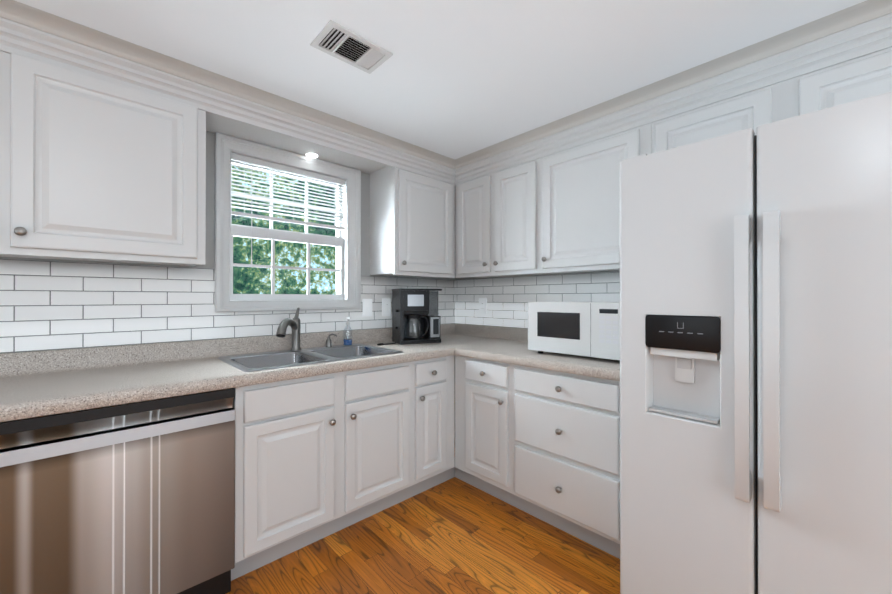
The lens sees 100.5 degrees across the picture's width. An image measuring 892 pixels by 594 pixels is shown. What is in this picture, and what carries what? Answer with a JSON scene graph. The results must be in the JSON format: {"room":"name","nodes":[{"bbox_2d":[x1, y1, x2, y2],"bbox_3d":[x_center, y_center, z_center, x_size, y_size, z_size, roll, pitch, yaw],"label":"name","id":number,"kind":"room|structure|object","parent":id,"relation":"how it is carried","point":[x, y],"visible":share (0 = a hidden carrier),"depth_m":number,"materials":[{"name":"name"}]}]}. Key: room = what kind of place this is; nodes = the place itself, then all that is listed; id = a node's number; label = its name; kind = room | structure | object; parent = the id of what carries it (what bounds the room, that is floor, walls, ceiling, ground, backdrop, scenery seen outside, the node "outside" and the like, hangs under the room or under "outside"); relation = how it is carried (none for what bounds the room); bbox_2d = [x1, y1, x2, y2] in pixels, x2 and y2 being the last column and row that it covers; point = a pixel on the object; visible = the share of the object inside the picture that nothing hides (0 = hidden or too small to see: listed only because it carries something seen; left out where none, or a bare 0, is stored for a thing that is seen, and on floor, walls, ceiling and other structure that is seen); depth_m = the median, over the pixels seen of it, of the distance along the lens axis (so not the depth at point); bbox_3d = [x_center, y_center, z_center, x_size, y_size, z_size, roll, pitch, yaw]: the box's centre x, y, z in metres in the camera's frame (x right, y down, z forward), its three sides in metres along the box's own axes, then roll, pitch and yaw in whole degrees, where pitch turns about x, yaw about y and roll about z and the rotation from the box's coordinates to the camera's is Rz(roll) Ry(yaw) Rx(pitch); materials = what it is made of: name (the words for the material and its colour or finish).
{"room":"kitchen","nodes":[
{"label":"kitchen","id":0,"kind":"room"},
{"bbox_2d":[0,131,454,353],"bbox_3d":[-1.645,0.124,1.776,4.920,2.250,0.160,0,0,-43],"label":"wall","id":1,"kind":"structure","parent":0,"point":[210,214],"depth_m":2.02,"materials":[{"name":"grey paint"}]},
{"bbox_2d":[0,51,205,265],"bbox_3d":[-1.663,-0.583,1.424,1.209,0.836,0.328,0,0,-43],"label":"upper cabinet","id":2,"kind":"object","parent":1,"relation":"attached to","point":[92,168],"visible":1,"depth_m":1.46,"materials":[{"name":"white paint"}]},
{"bbox_2d":[0,259,454,352],"bbox_3d":[-1.154,0.039,2.124,3.392,0.382,0.008,0,0,-43],"label":"tile backsplash","id":3,"kind":"structure","parent":1,"relation":"attached to","point":[49,305],"depth_m":1.79,"materials":[{"name":"white tile"}]},
{"bbox_2d":[363,299,371,315],"bbox_3d":[-0.563,0.076,2.667,0.078,0.120,0.014,0,0,-43],"label":"switch plate","id":4,"kind":"object","parent":3,"relation":"attached to","point":[367,307],"visible":1,"depth_m":2.67,"materials":[{"name":"white plastic"}]},
{"bbox_2d":[382,299,390,315],"bbox_3d":[-0.446,0.076,2.782,0.075,0.128,0.007,0,0,-43],"label":"electrical outlet plate","id":5,"kind":"object","parent":3,"relation":"attached to","point":[386,307],"visible":1,"depth_m":2.78,"materials":[{"name":"white plastic"}]},
{"bbox_2d":[215,132,360,311],"bbox_3d":[-0.978,-0.405,2.371,0.889,0.978,0.165,0,0,-43],"label":"window","id":6,"kind":"structure","parent":1,"relation":"in","point":[346,242],"depth_m":2.29,"materials":[{"name":"white paint"}]},
{"bbox_2d":[231,153,344,265],"bbox_3d":[-0.960,-0.495,2.334,0.696,0.631,0.033,0,0,-43],"label":"window blinds","id":7,"kind":"object","parent":6,"relation":"attached to","point":[275,167],"visible":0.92,"depth_m":2.29,"materials":[{"name":"white plastic"}]},
{"bbox_2d":[206,113,385,173],"bbox_3d":[-0.846,-0.947,2.224,1.069,0.104,0.287,0,0,-43],"label":"soffit","id":8,"kind":"object","parent":1,"relation":"in","point":[214,124],"depth_m":2.16,"materials":[{"name":"white paint"}]},
{"bbox_2d":[306,152,317,157],"bbox_3d":[-0.841,-0.888,2.326,0.072,0.012,0.072,0,0,-43],"label":"recessed light","id":9,"kind":"object","parent":8,"relation":"in","point":[311,155],"visible":0.94,"depth_m":2.31,"materials":[{"name":"white plastic"}]},
{"bbox_2d":[370,166,454,277],"bbox_3d":[-0.226,-0.572,2.759,0.564,0.848,0.360,0,0,-43],"label":"upper cabinet","id":10,"kind":"object","parent":1,"relation":"attached to","point":[412,224],"visible":0.98,"depth_m":2.60,"materials":[{"name":"white paint"}]},
{"bbox_2d":[226,477,619,593],"bbox_3d":[-0.012,1.283,0.041,4.920,0.080,4.920,0,0,-43],"label":"floor","id":11,"kind":"structure","parent":0,"point":[454,535],"depth_m":1.78,"materials":[{"name":"brown wood"}]},
{"bbox_2d":[0,388,234,593],"bbox_3d":[-1.303,0.814,1.522,0.645,0.865,0.637,0,0,-43],"label":"dishwasher","id":12,"kind":"object","parent":11,"relation":"on","point":[135,498],"visible":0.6,"depth_m":1.30,"materials":[{"name":"silver metal"}]},
{"bbox_2d":[231,372,342,580],"bbox_3d":[-0.906,0.812,1.923,0.470,0.872,0.598,0,0,-43],"label":"base cabinet","id":13,"kind":"object","parent":11,"relation":"on","point":[318,457],"depth_m":1.69,"materials":[{"name":"white paint"}]},
{"bbox_2d":[0,326,503,421],"bbox_3d":[-0.926,0.302,1.880,3.390,0.144,0.656,0,0,-43],"label":"countertop","id":14,"kind":"structure","parent":13,"relation":"on","point":[40,383],"depth_m":1.61,"materials":[{"name":"stone"}]},
{"bbox_2d":[276,308,301,350],"bbox_3d":[-0.906,0.190,2.140,0.062,0.253,0.235,0,0,7],"label":"faucet","id":15,"kind":"object","parent":14,"relation":"on","point":[294,323],"visible":1,"depth_m":2.19,"materials":[{"name":"silver metal"}]},
{"bbox_2d":[217,344,403,371],"bbox_3d":[-0.729,0.413,2.071,0.856,0.192,0.536,0,0,-43],"label":"sink","id":16,"kind":"object","parent":14,"relation":"in","point":[253,362],"visible":0.27,"depth_m":2.09,"materials":[{"name":"silver metal"}]},
{"bbox_2d":[325,333,336,346],"bbox_3d":[-0.733,0.275,2.364,0.065,0.085,0.054,0,0,-43],"label":"soap dispenser","id":17,"kind":"object","parent":16,"relation":"on","point":[328,342],"visible":1,"depth_m":2.35,"materials":[{"name":"silver metal"}]},
{"bbox_2d":[343,317,351,344],"bbox_3d":[-0.647,0.225,2.449,0.057,0.185,0.062,0,0,-43],"label":"soap bottle","id":18,"kind":"object","parent":16,"relation":"on","point":[347,341],"visible":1,"depth_m":2.44,"materials":[{"name":"clear plastic"}]},
{"bbox_2d":[392,288,441,344],"bbox_3d":[-0.223,0.134,2.690,0.327,0.384,0.224,0,0,-23],"label":"coffee maker","id":19,"kind":"object","parent":14,"relation":"on","point":[416,318],"visible":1,"depth_m":2.63,"materials":[{"name":"black plastic"}]},
{"bbox_2d":[343,361,418,528],"bbox_3d":[-0.556,0.813,2.254,0.493,0.872,0.598,0,0,-43],"label":"base cabinet","id":20,"kind":"object","parent":11,"relation":"on","point":[381,403],"depth_m":2.04,"materials":[{"name":"white paint"}]},
{"bbox_2d":[419,355,454,492],"bbox_3d":[-0.267,0.814,2.527,0.361,0.872,0.598,0,0,-43],"label":"base cabinet","id":21,"kind":"object","parent":11,"relation":"on","point":[436,375],"depth_m":2.33,"materials":[{"name":"white paint"}]},
{"bbox_2d":[455,355,619,558],"bbox_3d":[0.590,0.813,2.269,0.630,0.873,1.212,0,0,-43],"label":"base cabinet","id":22,"kind":"object","parent":11,"relation":"on","point":[542,444],"visible":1,"depth_m":1.95,"materials":[{"name":"white paint"}]},
{"bbox_2d":[441,324,491,327],"bbox_3d":[0.076,0.305,2.828,0.630,0.144,0.480,0,0,-43],"label":"countertop","id":23,"kind":"structure","parent":22,"relation":"on","point":[442,325],"depth_m":3.16,"materials":[{"name":"stone"}]},
{"bbox_2d":[456,327,619,380],"bbox_3d":[0.663,0.303,2.206,0.629,0.144,1.050,0,0,-43],"label":"countertop","id":24,"kind":"structure","parent":22,"relation":"on","point":[508,345],"depth_m":2.15,"materials":[{"name":"stone"}]},
{"bbox_2d":[528,301,619,362],"bbox_3d":[0.794,0.176,2.064,0.357,0.296,0.560,0,0,-43],"label":"microwave","id":25,"kind":"object","parent":24,"relation":"on","point":[589,329],"visible":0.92,"depth_m":1.93,"materials":[{"name":"white plastic"}]},
{"bbox_2d":[619,92,891,593],"bbox_3d":[1.269,0.348,1.397,0.820,1.796,0.920,0,0,-43],"label":"refrigerator","id":26,"kind":"object","parent":11,"relation":"on","point":[755,364],"visible":1,"depth_m":1.16,"materials":[{"name":"white metal"}]},
{"bbox_2d":[14,0,865,158],"bbox_3d":[-0.012,-1.047,0.049,4.920,0.080,4.920,0,0,-43],"label":"ceiling","id":27,"kind":"structure","parent":0,"point":[454,79],"depth_m":1.48,"materials":[{"name":"white paint"}]},
{"bbox_2d":[0,0,457,184],"bbox_3d":[-1.012,-0.935,1.772,3.110,0.130,0.142,0,0,-43],"label":"crown molding","id":28,"kind":"structure","parent":27,"relation":"attached to","point":[25,30],"depth_m":1.67,"materials":[{"name":"white paint"}]},
{"bbox_2d":[310,20,392,73],"bbox_3d":[-0.378,-0.999,1.498,0.272,0.007,0.176,0,0,-43],"label":"ceiling vent","id":29,"kind":"object","parent":27,"relation":"in","point":[339,41],"visible":1,"depth_m":1.49,"materials":[{"name":"white plastic"}]},
{"bbox_2d":[456,0,891,183],"bbox_3d":[0.883,-0.934,1.925,0.142,0.130,2.340,0,0,-43],"label":"crown molding","id":30,"kind":"structure","parent":27,"relation":"attached to","point":[864,39],"depth_m":1.63,"materials":[{"name":"white paint"}]},
{"bbox_2d":[455,270,619,328],"bbox_3d":[1.774,0.123,1.621,0.160,2.250,4.760,0,0,-43],"label":"wall","id":31,"kind":"structure","parent":0,"point":[467,278],"depth_m":2.74,"materials":[{"name":"grey paint"}]},
{"bbox_2d":[455,160,534,277],"bbox_3d":[0.435,-0.578,2.684,0.328,0.836,0.751,0,0,-43],"label":"upper cabinet","id":32,"kind":"object","parent":31,"relation":"attached to","point":[495,212],"depth_m":2.54,"materials":[{"name":"white paint"}]},
{"bbox_2d":[455,272,619,327],"bbox_3d":[0.670,0.041,2.668,0.008,0.382,1.720,0,0,-43],"label":"tile backsplash","id":33,"kind":"structure","parent":31,"relation":"attached to","point":[508,299],"depth_m":2.78,"materials":[{"name":"white tile"}]},
{"bbox_2d":[479,298,486,313],"bbox_3d":[0.301,0.074,3.047,0.007,0.130,0.080,0,0,-43],"label":"electrical outlet plate","id":34,"kind":"object","parent":33,"relation":"attached to","point":[482,305],"visible":1,"depth_m":3.04,"materials":[{"name":"white plastic"}]},
{"bbox_2d":[535,123,650,274],"bbox_3d":[0.910,-0.580,2.180,0.328,0.836,0.635,0,0,-43],"label":"upper cabinet","id":35,"kind":"object","parent":31,"relation":"attached to","point":[557,213],"depth_m":2.10,"materials":[{"name":"white paint"}]},
{"bbox_2d":[651,47,891,153],"bbox_3d":[1.472,-0.776,1.585,0.328,0.448,0.998,0,0,-43],"label":"upper cabinet","id":36,"kind":"object","parent":31,"relation":"attached to","point":[863,77],"visible":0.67,"depth_m":1.50,"materials":[{"name":"white paint"}]},
{"label":"outside","id":37,"kind":"structure","parent":0,"visible":0},
{"bbox_2d":[232,164,335,294],"bbox_3d":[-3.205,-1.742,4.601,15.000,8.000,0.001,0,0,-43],"label":"trees","id":38,"kind":"object","parent":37,"point":[282,286],"depth_m":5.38,"materials":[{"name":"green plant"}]}
]}

